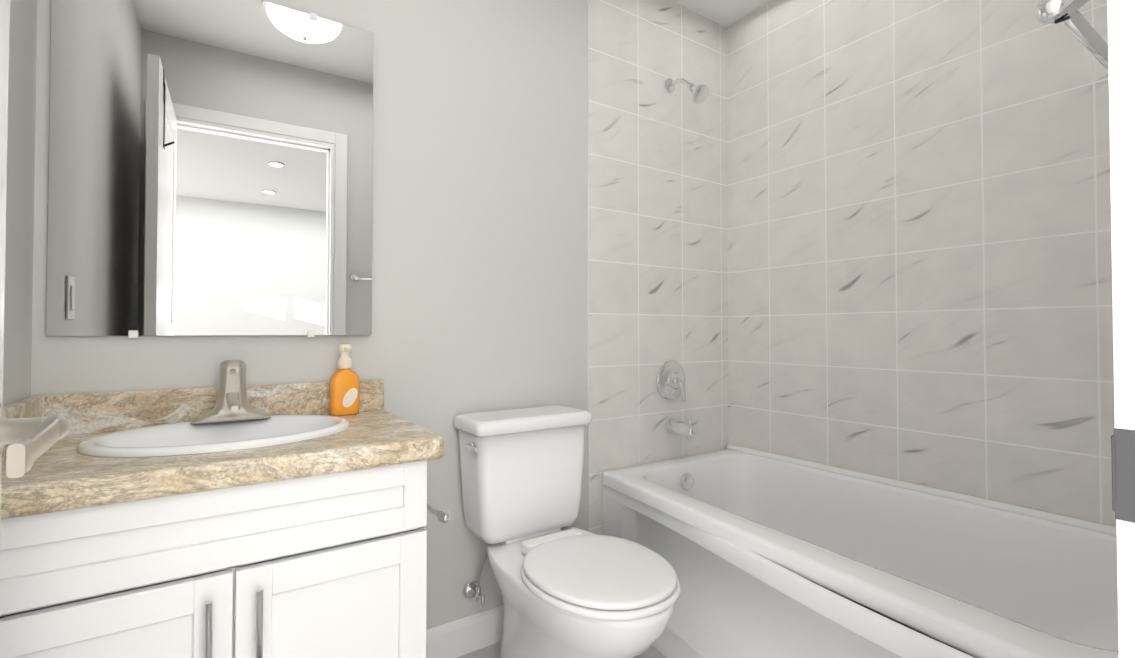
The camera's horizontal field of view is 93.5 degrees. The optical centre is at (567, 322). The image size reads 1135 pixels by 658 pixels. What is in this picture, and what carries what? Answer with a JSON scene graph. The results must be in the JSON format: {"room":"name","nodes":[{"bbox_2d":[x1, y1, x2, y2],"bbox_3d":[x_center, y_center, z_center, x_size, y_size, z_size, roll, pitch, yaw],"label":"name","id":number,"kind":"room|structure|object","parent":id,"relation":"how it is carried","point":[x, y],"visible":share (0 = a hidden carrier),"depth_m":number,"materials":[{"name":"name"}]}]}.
{"room":"bathroom","nodes":[
{"label":"bathroom","id":0,"kind":"room"},
{"bbox_2d":[3,0,37,405],"bbox_3d":[-0.779,-0.182,0.502,0.100,2.440,1.749,1,-1,-34],"label":"wall","id":1,"kind":"structure","parent":0,"point":[17,354],"depth_m":1.08,"materials":[{"name":"white paint"}]},
{"bbox_2d":[0,0,69,519],"bbox_3d":[-0.408,0.010,0.263,0.152,2.022,0.717,1,-1,-34],"label":"door","id":2,"kind":"structure","parent":1,"relation":"in","point":[31,440],"depth_m":0.54,"materials":[{"name":"white paint"}]},
{"bbox_2d":[31,0,587,628],"bbox_3d":[-0.244,-0.159,1.859,2.507,2.440,0.100,1,-1,-34],"label":"wall","id":3,"kind":"structure","parent":0,"point":[479,204],"depth_m":1.71,"materials":[{"name":"white paint"}]},
{"bbox_2d":[46,0,372,337],"bbox_3d":[-0.859,-0.410,1.371,0.690,0.897,0.008,1,-1,-33],"label":"mirror","id":4,"kind":"object","parent":3,"relation":"attached to","point":[210,167],"visible":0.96,"depth_m":1.34,"materials":[{"name":"clear glass"}]},
{"bbox_2d":[426,605,502,657],"bbox_3d":[-0.244,1.004,1.768,0.783,0.110,0.014,1,-1,-34],"label":"baseboard","id":5,"kind":"structure","parent":3,"relation":"attached to","point":[465,635],"depth_m":1.71,"materials":[{"name":"white wood"}]},
{"bbox_2d":[588,0,728,534],"bbox_3d":[0.407,-0.153,2.236,0.794,2.440,0.006,1,-1,-34],"label":"wall tile","id":6,"kind":"structure","parent":3,"relation":"attached to","point":[657,237],"depth_m":2.20,"materials":[{"name":"white tile"}]},
{"bbox_2d":[657,360,685,401],"bbox_3d":[0.454,0.242,2.213,0.165,0.168,0.068,1,-1,-34],"label":"shower valve","id":7,"kind":"object","parent":6,"relation":"attached to","point":[671,380],"visible":1,"depth_m":2.21,"materials":[{"name":"silver metal"}]},
{"bbox_2d":[666,418,697,440],"bbox_3d":[0.472,0.429,2.183,0.062,0.090,0.134,1,-1,-34],"label":"tub spout","id":8,"kind":"object","parent":6,"relation":"attached to","point":[688,431],"visible":1,"depth_m":2.15,"materials":[{"name":"silver metal"}]},
{"bbox_2d":[665,78,708,103],"bbox_3d":[0.490,-0.957,2.180,0.076,0.160,0.198,1,-1,-34],"label":"shower head","id":9,"kind":"object","parent":6,"relation":"attached to","point":[699,93],"visible":1,"depth_m":2.13},
{"bbox_2d":[456,641,665,657],"bbox_3d":[0.782,1.047,-0.720,5.200,0.060,5.550,1,-1,-34],"label":"floor","id":10,"kind":"structure","parent":0,"point":[491,651],"depth_m":1.71,"materials":[{"name":"tile"}]},
{"bbox_2d":[0,360,450,657],"bbox_3d":[-0.695,0.569,1.165,0.792,0.960,0.516,1,-1,-34],"label":"bathroom vanity","id":11,"kind":"object","parent":10,"relation":"on","point":[233,515],"visible":0.96,"depth_m":0.99,"materials":[{"name":"white wood"}]},
{"bbox_2d":[1,379,443,518],"bbox_3d":[-0.716,0.228,1.161,0.745,0.137,0.509,1,-1,-34],"label":"countertop","id":12,"kind":"structure","parent":11,"relation":"on","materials":[{"name":"stone"}]},
{"bbox_2d":[77,415,349,456],"bbox_3d":[-0.751,0.303,1.183,0.500,0.138,0.380,1,-1,-34],"label":"sink","id":13,"kind":"object","parent":12,"relation":"in","point":[159,435],"depth_m":1.21,"materials":[{"name":"white ceramic"}]},
{"bbox_2d":[190,360,270,423],"bbox_3d":[-0.786,0.163,1.256,0.166,0.144,0.158,1,-1,-34],"label":"faucet","id":14,"kind":"object","parent":13,"relation":"on","point":[232,406],"depth_m":1.28,"materials":[{"name":"silver metal"}]},
{"bbox_2d":[329,344,359,415],"bbox_3d":[-0.611,0.157,1.466,0.077,0.193,0.056,1,-1,-34],"label":"soap bottle","id":15,"kind":"object","parent":12,"relation":"on","point":[344,390],"visible":1,"depth_m":1.45,"materials":[{"name":"orange plastic"}]},
{"bbox_2d":[454,405,679,657],"bbox_3d":[-0.001,0.671,1.507,0.422,0.768,0.728,1,-1,-34],"label":"toilet","id":16,"kind":"object","parent":10,"relation":"on","point":[566,590],"visible":0.98,"depth_m":1.53,"materials":[{"name":"white ceramic"}]},
{"bbox_2d":[602,444,1118,657],"bbox_3d":[0.797,0.797,1.552,0.890,0.516,1.532,1,-1,-34],"label":"bathtub","id":17,"kind":"object","parent":10,"relation":"on","point":[766,554],"visible":0.88,"depth_m":1.52,"materials":[{"name":"white ceramic"}]},
{"bbox_2d":[670,0,772,27],"bbox_3d":[0.209,-1.420,1.210,2.507,0.060,1.780,1,-1,-34],"label":"ceiling","id":18,"kind":"structure","parent":0,"point":[726,13],"depth_m":2.33,"materials":[{"name":"white paint"}]},
{"bbox_3d":[1.066,-0.178,0.757,1.572,2.440,0.104,1,-1,-34],"label":"wall","id":19,"kind":"structure","parent":0,"visible":0},
{"bbox_2d":[1035,0,1108,71],"bbox_3d":[0.707,-0.290,0.628,0.652,0.046,0.083,1,-1,-34],"label":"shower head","id":20,"kind":"object","parent":19,"relation":"attached to","point":[1073,20],"visible":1,"depth_m":0.49,"materials":[{"name":"silver metal"}]},
{"bbox_2d":[1107,0,1134,657],"bbox_3d":[0.400,0.008,0.311,0.028,2.053,0.118,1,-1,-34],"label":"door frame","id":21,"kind":"structure","parent":19,"relation":"attached to","point":[1121,39],"depth_m":0.35,"materials":[{"name":"white wood"}]},
{"bbox_3d":[1.214,-0.159,1.851,0.100,2.440,1.749,1,-1,-34],"label":"wall","id":22,"kind":"structure","parent":0,"visible":0},
{"bbox_2d":[726,0,1116,526],"bbox_3d":[1.171,-0.160,1.820,0.006,2.440,1.539,1,-1,-34],"label":"wall tiles","id":23,"kind":"structure","parent":22,"relation":"attached to","point":[919,242],"depth_m":1.78,"materials":[{"name":"white tile"}]}
]}

